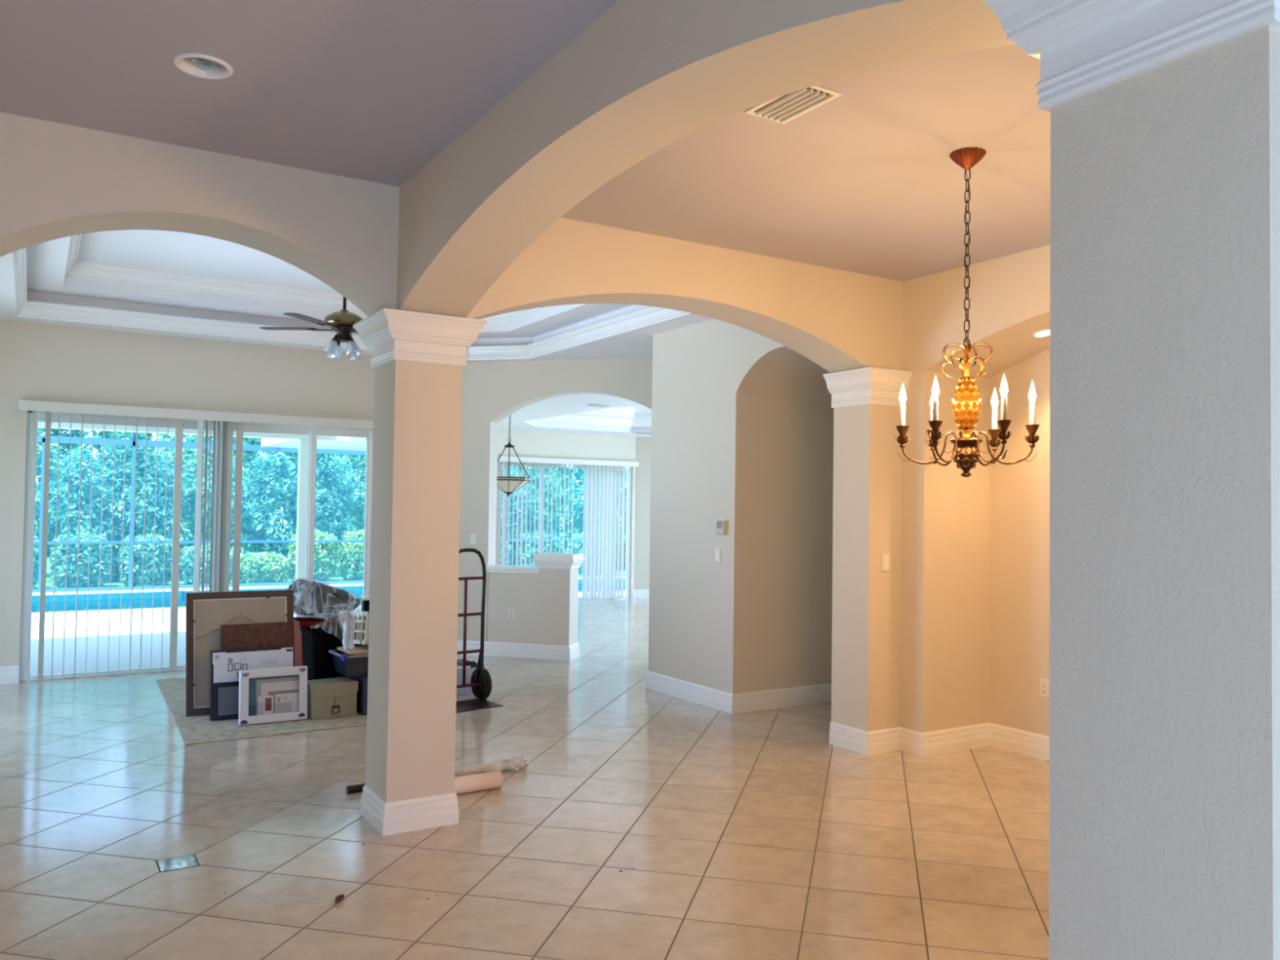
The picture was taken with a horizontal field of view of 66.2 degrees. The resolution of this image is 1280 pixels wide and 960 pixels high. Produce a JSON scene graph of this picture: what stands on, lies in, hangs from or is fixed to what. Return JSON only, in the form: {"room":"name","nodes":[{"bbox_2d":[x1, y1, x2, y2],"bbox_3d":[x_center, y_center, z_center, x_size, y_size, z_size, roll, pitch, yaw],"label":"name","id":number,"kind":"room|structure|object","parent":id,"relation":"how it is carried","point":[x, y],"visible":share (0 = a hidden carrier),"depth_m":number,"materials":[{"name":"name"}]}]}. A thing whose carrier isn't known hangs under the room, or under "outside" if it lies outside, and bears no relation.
{"room":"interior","nodes":[
{"label":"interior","id":0,"kind":"room"},
{"bbox_2d":[0,320,374,671],"bbox_3d":[-4.213,0.118,9.506,5.050,3.400,0.200,2,-2,-32],"label":"wall","id":1,"kind":"structure","parent":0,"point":[39,362],"depth_m":9.11,"materials":[{"name":"beige paint"}]},
{"bbox_2d":[0,665,19,684],"bbox_3d":[-5.793,1.688,8.367,0.850,0.152,0.019,2,-2,-32],"label":"baseboard","id":2,"kind":"structure","parent":1,"relation":"attached to","point":[8,674],"depth_m":8.55,"materials":[{"name":"white paint"}]},
{"bbox_2d":[17,400,373,682],"bbox_3d":[-4.099,0.574,9.379,3.175,2.460,0.120,2,-2,-32],"label":"vertical blind","id":3,"kind":"object","parent":1,"relation":"attached to","point":[223,421],"visible":0.72,"depth_m":9.30,"materials":[{"name":"white plastic"}]},
{"bbox_2d":[18,410,373,681],"bbox_3d":[-4.152,0.610,9.534,3.110,2.420,0.120,2,-2,-32],"label":"sliding glass door","id":4,"kind":"structure","parent":1,"relation":"attached to","point":[179,424],"depth_m":9.33,"materials":[{"name":"white metal"}]},
{"bbox_2d":[0,111,902,373],"bbox_3d":[-1.388,0.076,4.927,7.230,3.300,0.350,2,-2,-32],"label":"arch","id":5,"kind":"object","parent":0,"point":[58,180],"depth_m":4.80,"materials":[{"name":"beige paint"}]},
{"bbox_2d":[0,597,1048,959],"bbox_3d":[0.589,1.942,7.975,14.100,0.200,17.200,2,-2,-32],"label":"floor","id":6,"kind":"structure","parent":0,"point":[753,835],"depth_m":4.74,"materials":[{"name":"tile"}]},
{"bbox_2d":[155,854,199,872],"bbox_3d":[-2.052,1.700,4.359,0.162,0.001,0.162,2,-2,-32],"label":"inlay","id":7,"kind":"object","parent":6,"relation":"on","point":[187,861],"visible":1,"depth_m":4.35,"materials":[{"name":"tile"}]},
{"bbox_2d":[155,677,367,745],"bbox_3d":[-2.943,1.792,8.095,1.800,0.008,2.720,2,-2,-32],"label":"area rug","id":8,"kind":"object","parent":6,"relation":"on","point":[197,729],"visible":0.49,"depth_m":7.07,"materials":[{"name":"beige carpet"}]},
{"bbox_2d":[185,589,294,716],"bbox_3d":[-3.077,1.318,7.582,0.785,0.902,0.202,2,-2,-32],"label":"picture frame","id":9,"kind":"object","parent":8,"relation":"on","point":[206,612],"visible":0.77,"depth_m":7.50,"materials":[{"name":"brown wood"}]},
{"bbox_2d":[209,646,294,720],"bbox_3d":[-2.896,1.515,7.350,0.590,0.501,0.105,2,-2,-32],"label":"collage frame","id":10,"kind":"object","parent":8,"relation":"on","point":[225,665],"visible":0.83,"depth_m":7.25,"materials":[{"name":"white cardboard"}]},
{"bbox_2d":[220,622,293,650],"bbox_3d":[-2.928,1.437,7.520,0.530,0.666,0.115,2,-2,-32],"label":"wood panel","id":11,"kind":"object","parent":8,"relation":"on","point":[260,635],"visible":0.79,"depth_m":7.55,"materials":[{"name":"brown wood"}]},
{"bbox_2d":[238,666,307,725],"bbox_3d":[-2.678,1.567,7.175,0.468,0.386,0.102,2,-2,-32],"label":"picture frame","id":12,"kind":"object","parent":8,"relation":"on","point":[272,695],"visible":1,"depth_m":7.17,"materials":[{"name":"white paint"}]},
{"bbox_2d":[265,697,271,711],"bbox_3d":[-2.705,1.634,7.151,0.044,0.092,0.001,2,-6,-32],"label":"picture","id":13,"kind":"object","parent":12,"relation":"attached to","point":[268,700],"depth_m":7.15},
{"bbox_2d":[293,615,357,666],"bbox_3d":[-2.637,1.473,8.173,0.504,0.640,0.396,2,-2,-34],"label":"end table","id":14,"kind":"object","parent":8,"relation":"on","point":[311,621],"visible":0.3,"depth_m":8.02,"materials":[{"name":"brown wood"}]},
{"bbox_2d":[286,578,361,633],"bbox_3d":[-2.546,1.189,8.023,0.648,0.768,0.780,2,-2,-32],"label":"plastic bag","id":15,"kind":"object","parent":14,"relation":"on","point":[310,597],"visible":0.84,"depth_m":7.99,"materials":[{"name":"plastic"}]},
{"bbox_2d":[299,625,364,679],"bbox_3d":[-2.461,1.484,7.841,0.426,0.602,0.326,2,-2,-35],"label":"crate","id":16,"kind":"object","parent":8,"relation":"on","point":[317,642],"visible":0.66,"depth_m":7.69,"materials":[{"name":"black plastic"}]},
{"bbox_2d":[306,676,358,719],"bbox_3d":[-2.348,1.649,7.435,0.347,0.252,0.256,2,-2,-37],"label":"file box","id":17,"kind":"object","parent":8,"relation":"on","point":[334,697],"visible":0.84,"depth_m":7.33,"materials":[{"name":"green cardboard"}]},
{"bbox_2d":[328,649,368,676],"bbox_3d":[-2.137,1.403,7.611,0.464,0.172,0.364,2,-2,-35],"label":"storage tote","id":18,"kind":"object","parent":8,"relation":"on","point":[348,665],"visible":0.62,"depth_m":7.44,"materials":[{"name":"blue plastic"}]},
{"bbox_2d":[338,649,368,655],"bbox_3d":[-2.116,1.322,7.616,0.350,0.006,0.335,2,-2,-36],"label":"manila folder","id":19,"kind":"object","parent":18,"relation":"on","point":[339,650],"visible":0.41,"depth_m":7.41,"materials":[{"name":"brown paper"}]},
{"bbox_2d":[337,648,368,654],"bbox_3d":[-2.128,1.314,7.607,0.350,0.006,0.335,2,-2,-33],"label":"manila folder","id":20,"kind":"object","parent":19,"relation":"on","point":[347,652],"visible":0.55,"depth_m":7.42,"materials":[{"name":"beige paper"}]},
{"bbox_2d":[336,644,368,653],"bbox_3d":[-2.124,1.306,7.612,0.350,0.006,0.335,2,-2,-38],"label":"manila folder","id":21,"kind":"object","parent":20,"relation":"on","point":[357,649],"visible":0.54,"depth_m":7.54,"materials":[{"name":"beige paper"}]},
{"bbox_2d":[351,610,368,644],"bbox_3d":[-2.064,1.162,7.702,0.348,0.302,0.321,2,-2,-40],"label":"laundry basket","id":22,"kind":"object","parent":21,"relation":"on","point":[358,640],"visible":0.37,"depth_m":7.56,"materials":[{"name":"beige plastic"}]},
{"bbox_2d":[337,610,355,649],"bbox_3d":[-2.226,1.141,7.475,0.144,0.303,0.057,2,-2,-40],"label":"cloth","id":23,"kind":"object","parent":22,"relation":"hanging from","point":[348,620],"visible":1,"depth_m":7.47,"materials":[{"name":"white fabric"}]},
{"bbox_2d":[351,675,368,712],"bbox_3d":[-2.059,1.640,7.640,0.310,0.290,0.361,2,-2,-35],"label":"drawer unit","id":24,"kind":"object","parent":8,"relation":"on","point":[362,694],"visible":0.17,"depth_m":7.48,"materials":[{"name":"plastic"}]},
{"bbox_2d":[361,594,369,645],"bbox_3d":[-2.371,1.435,8.913,0.300,0.765,0.310,1,-2,-20],"label":"box","id":25,"kind":"object","parent":8,"relation":"on","point":[365,597],"visible":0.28,"depth_m":8.74,"materials":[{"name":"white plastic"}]},
{"bbox_2d":[352,307,487,835],"bbox_3d":[-1.164,0.458,5.059,0.534,2.550,0.534,2,-2,-32],"label":"column","id":26,"kind":"structure","parent":6,"relation":"on","point":[418,360],"depth_m":4.91,"materials":[{"name":"beige paint"}]},
{"bbox_2d":[346,754,528,793],"bbox_3d":[-1.208,1.710,5.675,1.251,0.082,0.187,2,-2,-33],"label":"rod","id":27,"kind":"object","parent":6,"relation":"on","point":[513,764],"visible":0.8,"depth_m":5.87,"materials":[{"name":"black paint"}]},
{"bbox_2d":[457,658,487,668],"bbox_3d":[-1.585,1.699,8.421,0.418,0.249,0.348,2,-2,-40],"label":"storage bin","id":28,"kind":"object","parent":6,"relation":"on","point":[476,662],"visible":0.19,"depth_m":8.41,"materials":[{"name":"plastic"}]},
{"bbox_2d":[456,667,474,694],"bbox_3d":[-1.582,1.712,8.423,0.289,0.210,0.240,2,-2,-40],"label":"bundle","id":29,"kind":"object","parent":28,"relation":"in","point":[460,671],"visible":0.32,"depth_m":8.35,"materials":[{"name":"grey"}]},
{"bbox_2d":[454,770,503,794],"bbox_3d":[-1.044,1.698,5.443,0.585,0.096,0.094,2,-2,-33],"label":"paper roll","id":30,"kind":"object","parent":6,"relation":"on","point":[493,780],"visible":0.32,"depth_m":5.49,"materials":[{"name":"white paper"}]},
{"bbox_2d":[456,547,502,712],"bbox_3d":[-1.402,1.181,7.932,0.480,1.262,0.460,2,-2,-42],"label":"hand truck","id":31,"kind":"object","parent":6,"relation":"on","point":[481,684],"visible":0.58,"depth_m":8.01,"materials":[{"name":"black paint"}]},
{"bbox_2d":[532,551,585,660],"bbox_3d":[-0.875,1.339,10.501,0.460,1.110,0.420,0,-2,13],"label":"column","id":32,"kind":"structure","parent":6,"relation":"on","point":[558,572],"depth_m":10.35,"materials":[{"name":"beige paint"}]},
{"bbox_2d":[822,366,911,731],"bbox_3d":[1.623,0.545,6.736,0.592,2.550,0.452,2,-2,-32],"label":"column","id":33,"kind":"structure","parent":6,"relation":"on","point":[865,402],"depth_m":6.61,"materials":[{"name":"beige paint"}]},
{"bbox_2d":[881,554,889,571],"bbox_3d":[1.653,0.554,6.589,0.072,0.116,0.013,2,-2,-32],"label":"light switch","id":34,"kind":"object","parent":33,"relation":"attached to","point":[885,557],"visible":1,"depth_m":6.58,"materials":[{"name":"white plastic"}]},
{"bbox_2d":[982,0,1279,959],"bbox_3d":[0.953,0.390,1.642,0.534,2.550,0.544,2,-2,-32],"label":"column","id":35,"kind":"structure","parent":6,"relation":"on","point":[1164,695],"depth_m":1.54,"materials":[{"name":"beige paint"}]},
{"bbox_2d":[0,0,1050,361],"bbox_3d":[-0.249,-1.659,4.762,9.100,0.450,12.500,2,-2,-32],"label":"ceiling","id":36,"kind":"structure","parent":0,"point":[865,180],"depth_m":4.15,"materials":[{"name":"grey paint"}]},
{"bbox_2d":[172,53,233,79],"bbox_3d":[-1.578,-1.573,3.554,0.202,0.168,0.202,2,-2,-32],"label":"recessed light","id":37,"kind":"object","parent":36,"relation":"in","point":[199,65],"visible":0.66,"depth_m":3.57,"materials":[{"name":"white paint"}]},
{"bbox_2d":[64,234,553,324],"bbox_3d":[-2.201,-1.758,7.731,3.940,0.135,3.740,2,-2,-32],"label":"trim","id":38,"kind":"structure","parent":36,"relation":"attached to","point":[75,268],"depth_m":8.83,"materials":[{"name":"white paint"}]},
{"bbox_2d":[259,296,362,346],"bbox_3d":[-2.241,-1.379,7.590,1.204,0.898,1.237,2,-2,-32],"label":"ceiling fan","id":39,"kind":"object","parent":36,"relation":"hanging from","point":[342,322],"visible":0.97,"depth_m":7.47,"materials":[{"name":"brown metal"}]},
{"bbox_2d":[745,84,842,124],"bbox_3d":[0.590,-1.450,3.796,0.200,0.019,0.340,2,-2,-32],"label":"ceiling vent","id":40,"kind":"object","parent":36,"relation":"in","point":[784,108],"visible":0.9,"depth_m":3.79,"materials":[{"name":"white metal"}]},
{"bbox_2d":[894,146,1040,477],"bbox_3d":[1.427,-0.722,4.288,0.586,1.422,0.577,2,-2,-32],"label":"chandelier","id":41,"kind":"object","parent":36,"relation":"hanging from","point":[966,405],"visible":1,"depth_m":4.25,"materials":[{"name":"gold metal"}]},
{"bbox_2d":[900,403,905,425],"bbox_3d":[1.163,-0.278,4.347,0.022,0.118,0.022,2,-2,-32],"label":"candle","id":42,"kind":"object","parent":41,"relation":"on","point":[902,406],"depth_m":4.34,"materials":[{"name":"white plastic"}]},
{"bbox_2d":[933,397,938,420],"bbox_3d":[1.230,-0.285,4.087,0.022,0.118,0.022,2,-2,-32],"label":"candle","id":43,"kind":"object","parent":41,"relation":"on","point":[935,399],"depth_m":4.08,"materials":[{"name":"white plastic"}]},
{"bbox_2d":[991,407,997,429],"bbox_3d":[1.612,-0.269,4.463,0.022,0.118,0.022,2,-2,-32],"label":"candle","id":44,"kind":"object","parent":41,"relation":"on","point":[994,411],"depth_m":4.45,"materials":[{"name":"white plastic"}]},
{"bbox_2d":[1000,395,1006,419],"bbox_3d":[1.488,-0.283,4.016,0.022,0.118,0.022,2,-2,-32],"label":"candle","id":45,"kind":"object","parent":41,"relation":"on","point":[1003,398],"depth_m":4.01,"materials":[{"name":"white plastic"}]},
{"bbox_2d":[1029,401,1035,424],"bbox_3d":[1.679,-0.275,4.204,0.022,0.118,0.022,2,-2,-32],"label":"candle","id":46,"kind":"object","parent":41,"relation":"on","point":[1032,404],"depth_m":4.19,"materials":[{"name":"white plastic"}]},
{"bbox_2d":[457,357,652,644],"bbox_3d":[0.213,0.202,10.267,5.300,3.400,0.220,0,-2,13],"label":"wall","id":47,"kind":"structure","parent":0,"point":[492,391],"depth_m":10.57,"materials":[{"name":"beige paint"}]},
{"bbox_2d":[11,247,691,359],"bbox_3d":[-2.206,-1.438,7.722,4.600,0.135,4.400,2,-2,-32],"label":"trim","id":48,"kind":"structure","parent":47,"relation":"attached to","point":[648,316],"depth_m":8.99,"materials":[{"name":"white paint"}]},
{"bbox_2d":[470,533,476,544],"bbox_3d":[-1.798,0.638,10.602,0.072,0.116,0.020,0,-2,13],"label":"light switch","id":49,"kind":"object","parent":47,"relation":"attached to","point":[473,536],"visible":1,"depth_m":10.61,"materials":[{"name":"white plastic"}]},
{"bbox_2d":[457,640,536,658],"bbox_3d":[-1.953,1.803,10.484,1.722,0.152,0.365,1,-2,-6],"label":"baseboard","id":50,"kind":"structure","parent":47,"relation":"attached to","point":[491,648],"depth_m":10.48,"materials":[{"name":"white paint"}]},
{"bbox_2d":[508,608,515,618],"bbox_3d":[-1.374,1.427,10.492,0.072,0.116,0.012,0,-2,13],"label":"wall outlet","id":51,"kind":"object","parent":47,"relation":"attached to","point":[511,611],"visible":1,"depth_m":10.49,"materials":[{"name":"white plastic"}]},
{"bbox_2d":[486,564,538,573],"bbox_3d":[-1.331,0.962,10.579,0.600,0.069,0.230,0,-2,13],"label":"trim","id":52,"kind":"structure","parent":47,"relation":"on","point":[493,568],"depth_m":10.49,"materials":[{"name":"white paint"}]},
{"bbox_2d":[495,428,635,598],"bbox_3d":[-1.536,0.365,16.809,3.500,3.400,0.200,2,-2,-32],"label":"wall","id":53,"kind":"structure","parent":0,"point":[526,443],"depth_m":16.94,"materials":[{"name":"beige paint"}]},
{"bbox_2d":[497,461,631,599],"bbox_3d":[-1.292,0.873,16.950,2.590,2.400,0.120,2,-2,-32],"label":"window","id":54,"kind":"structure","parent":53,"relation":"in","point":[628,469],"depth_m":17.15,"materials":[{"name":"white metal"}]},
{"bbox_2d":[497,455,639,599],"bbox_3d":[-1.210,0.849,16.813,2.685,2.418,0.120,2,-2,-32],"label":"vertical blind","id":55,"kind":"object","parent":54,"relation":"attached to","point":[607,499],"visible":0.78,"depth_m":17.04,"materials":[{"name":"white plastic"}]},
{"bbox_2d":[497,393,651,436],"bbox_3d":[0.686,-1.093,13.390,8.000,0.420,8.400,2,-2,-32],"label":"ceiling","id":56,"kind":"structure","parent":0,"point":[524,419],"depth_m":14.49,"materials":[{"name":"white paint"}]},
{"bbox_2d":[497,414,530,496],"bbox_3d":[-1.558,-0.383,11.715,0.494,1.158,0.494,2,-2,-32],"label":"pendant lantern","id":57,"kind":"object","parent":56,"relation":"hanging from","point":[508,485],"visible":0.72,"depth_m":11.59,"materials":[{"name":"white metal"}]},
{"bbox_2d":[536,414,651,426],"bbox_3d":[0.606,-1.038,14.134,3.350,0.130,5.350,2,-2,-32],"label":"trim","id":58,"kind":"structure","parent":56,"relation":"attached to","point":[574,419],"depth_m":16.43,"materials":[{"name":"white paint"}]},
{"bbox_2d":[590,406,651,413],"bbox_3d":[0.609,-1.222,14.139,2.750,0.120,4.750,2,-2,-32],"label":"trim","id":59,"kind":"structure","parent":56,"relation":"attached to","point":[643,410],"depth_m":16.37,"materials":[{"name":"white paint"}]},
{"bbox_2d":[633,436,651,590],"bbox_3d":[1.637,0.423,17.284,3.500,3.400,0.200,0,-2,13],"label":"wall","id":60,"kind":"structure","parent":0,"point":[643,444],"depth_m":17.55,"materials":[{"name":"beige paint"}]},
{"bbox_2d":[632,589,648,598],"bbox_3d":[1.469,2.042,17.159,3.281,0.152,0.028,0,-2,13],"label":"baseboard","id":61,"kind":"structure","parent":60,"relation":"attached to","point":[637,593],"depth_m":17.50,"materials":[{"name":"white paint"}]},
{"bbox_2d":[396,0,1015,317],"bbox_3d":[0.011,-1.228,3.247,0.350,0.750,4.025,2,-2,-32],"label":"arch","id":62,"kind":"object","parent":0,"point":[645,76],"depth_m":3.18,"materials":[{"name":"beige paint"}]},
{"bbox_2d":[648,319,833,693],"bbox_3d":[1.626,0.164,8.280,2.012,3.400,2.567,2,-2,-32],"label":"wall","id":63,"kind":"structure","parent":0,"point":[742,421],"depth_m":8.10,"materials":[{"name":"beige paint"}]},
{"bbox_2d":[715,547,720,562],"bbox_3d":[0.629,0.606,7.944,0.013,0.116,0.072,2,-2,-32],"label":"light switch","id":64,"kind":"object","parent":63,"relation":"attached to","point":[717,550],"visible":1,"depth_m":7.94,"materials":[{"name":"white plastic"}]},
{"bbox_2d":[715,520,728,536],"bbox_3d":[0.654,0.385,7.881,0.049,0.130,0.110,2,-2,-32],"label":"thermostat","id":65,"kind":"object","parent":63,"relation":"attached to","point":[722,526],"visible":1,"depth_m":7.85,"materials":[{"name":"white plastic"}]},
{"bbox_2d":[644,670,831,714],"bbox_3d":[1.184,1.797,8.750,1.881,0.152,1.285,2,-2,-32],"label":"baseboard","id":66,"kind":"structure","parent":63,"relation":"attached to","point":[744,702],"depth_m":8.05,"materials":[{"name":"white paint"}]},
{"bbox_2d":[899,244,1050,736],"bbox_3d":[3.094,0.150,5.333,0.820,3.300,4.370,2,-2,-32],"label":"wall niche","id":67,"kind":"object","parent":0,"point":[975,553],"visible":0.36,"depth_m":6.60,"materials":[{"name":"beige paint"}]},
{"bbox_2d":[829,721,1048,760],"bbox_3d":[1.563,1.682,4.562,3.830,0.152,4.025,2,-2,-32],"label":"baseboard","id":68,"kind":"structure","parent":67,"relation":"attached to","point":[966,737],"depth_m":6.57,"materials":[{"name":"white paint"}]},
{"bbox_2d":[1031,328,1049,337],"bbox_3d":[2.536,-0.922,6.155,0.150,0.038,0.148,2,-2,-26],"label":"recessed light","id":69,"kind":"object","parent":67,"relation":"attached to","point":[1045,332],"visible":0.75,"depth_m":6.15,"materials":[{"name":"white paint"}]},
{"bbox_2d":[1040,678,1049,697],"bbox_3d":[2.655,1.365,6.443,0.012,0.116,0.072,2,-2,-32],"label":"wall outlet","id":70,"kind":"object","parent":67,"relation":"attached to","point":[1044,683],"visible":0.92,"depth_m":6.44,"materials":[{"name":"white plastic"}]},
{"label":"outside","id":71,"kind":"structure","parent":0,"visible":0},
{"bbox_2d":[32,524,625,589],"bbox_3d":[-8.944,2.354,23.826,90.000,0.220,110.000,2,-2,-32],"label":"lawn","id":72,"kind":"structure","parent":71,"point":[48,583],"depth_m":22.06,"materials":[{"name":"green plant"}]},
{"bbox_2d":[32,535,39,586],"bbox_3d":[-11.749,1.490,18.289,1.137,1.148,1.063,2,-2,-32],"label":"shrub","id":73,"kind":"object","parent":72,"relation":"on","point":[36,547],"visible":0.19,"depth_m":18.26,"materials":[{"name":"green plant"}]},
{"bbox_2d":[34,427,77,552],"bbox_3d":[-13.797,0.235,21.233,3.070,3.747,1.825,2,-2,-28],"label":"shrub","id":74,"kind":"object","parent":72,"relation":"on","point":[53,470],"visible":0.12,"depth_m":21.48,"materials":[{"name":"green plant"}]},
{"bbox_2d":[47,529,113,588],"bbox_3d":[-10.756,1.523,18.897,1.139,1.146,1.074,2,-2,-32],"label":"shrub","id":75,"kind":"object","parent":72,"relation":"on","point":[60,565],"visible":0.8,"depth_m":18.63,"materials":[{"name":"green plant"}]},
{"bbox_2d":[34,427,131,555],"bbox_3d":[-17.951,-1.648,29.558,6.378,7.866,4.318,2,-2,-30],"label":"tree","id":76,"kind":"object","parent":72,"relation":"on","point":[77,433],"visible":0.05,"depth_m":29.27,"materials":[{"name":"green plant"}]},
{"bbox_2d":[35,431,187,581],"bbox_3d":[-11.155,0.394,20.556,3.068,3.465,1.810,2,-2,-32],"label":"tree","id":77,"kind":"object","parent":72,"relation":"on","point":[97,462],"visible":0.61,"depth_m":20.31,"materials":[{"name":"green plant"}]},
{"bbox_2d":[116,532,172,586],"bbox_3d":[-9.774,1.573,19.501,1.137,1.105,1.072,2,-2,-32],"label":"shrub","id":78,"kind":"object","parent":72,"relation":"on","point":[148,550],"visible":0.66,"depth_m":19.21,"materials":[{"name":"green plant"}]},
{"bbox_2d":[122,435,253,558],"bbox_3d":[-10.690,0.334,23.212,3.018,3.747,1.817,2,-2,-36],"label":"shrub","id":79,"kind":"object","parent":72,"relation":"on","point":[188,469],"visible":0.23,"depth_m":22.87,"materials":[{"name":"green plant"}]},
{"bbox_2d":[88,430,319,561],"bbox_3d":[-11.989,-1.567,27.348,6.371,7.743,4.299,2,-2,-28],"label":"tree","id":80,"kind":"object","parent":72,"relation":"on","point":[247,441],"visible":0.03,"depth_m":26.66,"materials":[{"name":"green plant"}]},
{"bbox_2d":[178,543,233,584],"bbox_3d":[-8.851,1.694,20.070,1.147,0.931,1.046,2,-2,-32],"label":"shrub","id":81,"kind":"object","parent":72,"relation":"on","point":[187,559],"visible":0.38,"depth_m":19.70,"materials":[{"name":"green plant"}]},
{"bbox_2d":[240,551,289,583],"bbox_3d":[-7.945,1.832,20.625,1.143,0.715,1.065,2,-2,-32],"label":"shrub","id":82,"kind":"object","parent":72,"relation":"on","point":[260,563],"visible":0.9,"depth_m":20.33,"materials":[{"name":"green plant"}]},
{"bbox_2d":[231,451,359,576],"bbox_3d":[-7.987,0.420,22.512,3.134,3.613,1.820,2,-2,-32],"label":"tree","id":83,"kind":"object","parent":72,"relation":"on","point":[255,518],"visible":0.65,"depth_m":22.14,"materials":[{"name":"green plant"}]},
{"bbox_2d":[233,438,365,526],"bbox_3d":[-11.147,-1.419,33.731,6.236,7.836,4.338,2,-2,-28],"label":"tree","id":84,"kind":"object","parent":72,"relation":"on","point":[260,439],"visible":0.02,"depth_m":33.10,"materials":[{"name":"green plant"}]},
{"bbox_2d":[285,528,340,581],"bbox_3d":[-7.065,1.632,21.184,1.138,1.160,1.082,2,-2,-32],"label":"shrub","id":85,"kind":"object","parent":72,"relation":"on","point":[329,558],"visible":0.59,"depth_m":20.98,"materials":[{"name":"green plant"}]},
{"bbox_2d":[292,454,365,568],"bbox_3d":[-7.389,0.497,25.205,3.073,3.630,1.800,2,-2,-30],"label":"shrub","id":86,"kind":"object","parent":72,"relation":"on","point":[349,460],"visible":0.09,"depth_m":24.81,"materials":[{"name":"green plant"}]},
{"bbox_2d":[337,528,364,580],"bbox_3d":[-6.115,1.646,21.764,1.166,1.193,1.064,2,-2,-32],"label":"shrub","id":87,"kind":"object","parent":72,"relation":"on","point":[351,560],"visible":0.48,"depth_m":21.41,"materials":[{"name":"green plant"}]},
{"bbox_2d":[500,534,511,564],"bbox_3d":[-3.675,1.757,23.277,1.169,1.127,1.089,2,-2,-32],"label":"shrub","id":88,"kind":"object","parent":72,"relation":"on","point":[510,547],"visible":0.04,"depth_m":23.19,"materials":[{"name":"green plant"}]},
{"bbox_2d":[500,465,529,551],"bbox_3d":[-4.248,0.623,24.834,3.050,3.443,1.839,2,-2,-32],"label":"shrub","id":89,"kind":"object","parent":72,"relation":"on","point":[512,468],"visible":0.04,"depth_m":24.97,"materials":[{"name":"green plant"}]},
{"bbox_2d":[501,465,563,565],"bbox_3d":[-3.610,0.604,27.619,3.073,3.660,1.943,2,-2,-32],"label":"shrub","id":90,"kind":"object","parent":72,"relation":"on","point":[557,525],"visible":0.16,"depth_m":27.59,"materials":[{"name":"green plant"}]},
{"bbox_2d":[518,531,563,565],"bbox_3d":[-2.463,1.787,24.043,1.109,1.147,1.088,2,-2,-32],"label":"shrub","id":91,"kind":"object","parent":72,"relation":"on","point":[536,532],"visible":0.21,"depth_m":23.78,"materials":[{"name":"green plant"}]},
{"bbox_2d":[501,466,583,555],"bbox_3d":[-4.801,-1.376,31.938,6.488,7.823,4.522,2,-2,-32],"label":"tree","id":92,"kind":"object","parent":72,"relation":"on","point":[578,477],"visible":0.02,"depth_m":32.11,"materials":[{"name":"green plant"}]},
{"bbox_2d":[529,467,622,549],"bbox_3d":[-3.583,-1.144,38.562,6.309,7.773,4.268,2,-2,-34],"label":"tree","id":93,"kind":"object","parent":72,"relation":"on","point":[580,482],"visible":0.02,"depth_m":37.95,"materials":[{"name":"green plant"}]},
{"bbox_2d":[566,533,605,574],"bbox_3d":[-1.279,1.827,24.764,1.161,1.135,1.064,2,-2,-32],"label":"shrub","id":94,"kind":"object","parent":72,"relation":"on","point":[577,545],"visible":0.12,"depth_m":24.45,"materials":[{"name":"green plant"}]},
{"bbox_2d":[565,468,626,568],"bbox_3d":[-0.663,0.624,27.029,3.048,3.669,1.812,2,-2,-30],"label":"shrub","id":95,"kind":"object","parent":72,"relation":"on","point":[577,517],"visible":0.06,"depth_m":26.46,"materials":[{"name":"green plant"}]},
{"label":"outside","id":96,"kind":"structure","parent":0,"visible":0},
{"bbox_2d":[31,577,625,613],"bbox_3d":[-7.263,2.455,17.306,18.000,0.790,3.050,2,-2,-32],"label":"basin","id":97,"kind":"object","parent":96,"point":[352,588],"depth_m":17.85,"materials":[{"name":"liquid"}]},
{"bbox_2d":[31,582,624,612],"bbox_3d":[-7.263,2.455,17.306,17.960,0.570,3.010,2,-2,-32],"label":"water","id":98,"kind":"structure","parent":97,"relation":"in","point":[157,602],"depth_m":16.86,"materials":[{"name":"blue liquid"}]},
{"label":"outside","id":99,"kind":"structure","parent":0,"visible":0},
{"bbox_2d":[29,575,625,675],"bbox_3d":[-5.307,2.125,15.113,25.000,0.200,10.550,2,-2,-32],"label":"pool deck","id":100,"kind":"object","parent":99,"point":[59,617],"depth_m":11.95,"materials":[{"name":"white concrete"}]},
{"bbox_2d":[294,439,308,617],"bbox_3d":[-4.380,0.721,12.709,0.150,2.495,0.150,2,-2,-32],"label":"column","id":101,"kind":"structure","parent":100,"relation":"on","point":[303,443],"depth_m":12.67,"materials":[{"name":"white paint"}]},
{"bbox_2d":[37,421,350,442],"bbox_3d":[-7.955,-0.752,10.558,9.550,0.225,0.300,2,-2,-32],"label":"beam","id":102,"kind":"structure","parent":101,"relation":"on","point":[40,424],"depth_m":11.83,"materials":[{"name":"white"}]},
{"bbox_2d":[32,432,625,592],"bbox_3d":[-5.589,0.098,16.622,20.000,3.930,7.457,2,-2,-32],"label":"cage","id":103,"kind":"object","parent":100,"relation":"on","point":[54,439],"visible":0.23,"depth_m":18.48,"materials":[{"name":"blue metal"}]},
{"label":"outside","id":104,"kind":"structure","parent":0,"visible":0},
{"bbox_2d":[261,436,366,451],"bbox_3d":[-4.432,-0.725,15.271,1.900,0.290,4.600,2,-2,-32],"label":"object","id":105,"kind":"object","parent":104,"point":[355,443],"visible":0.21,"depth_m":16.01,"materials":[{"name":"white"}]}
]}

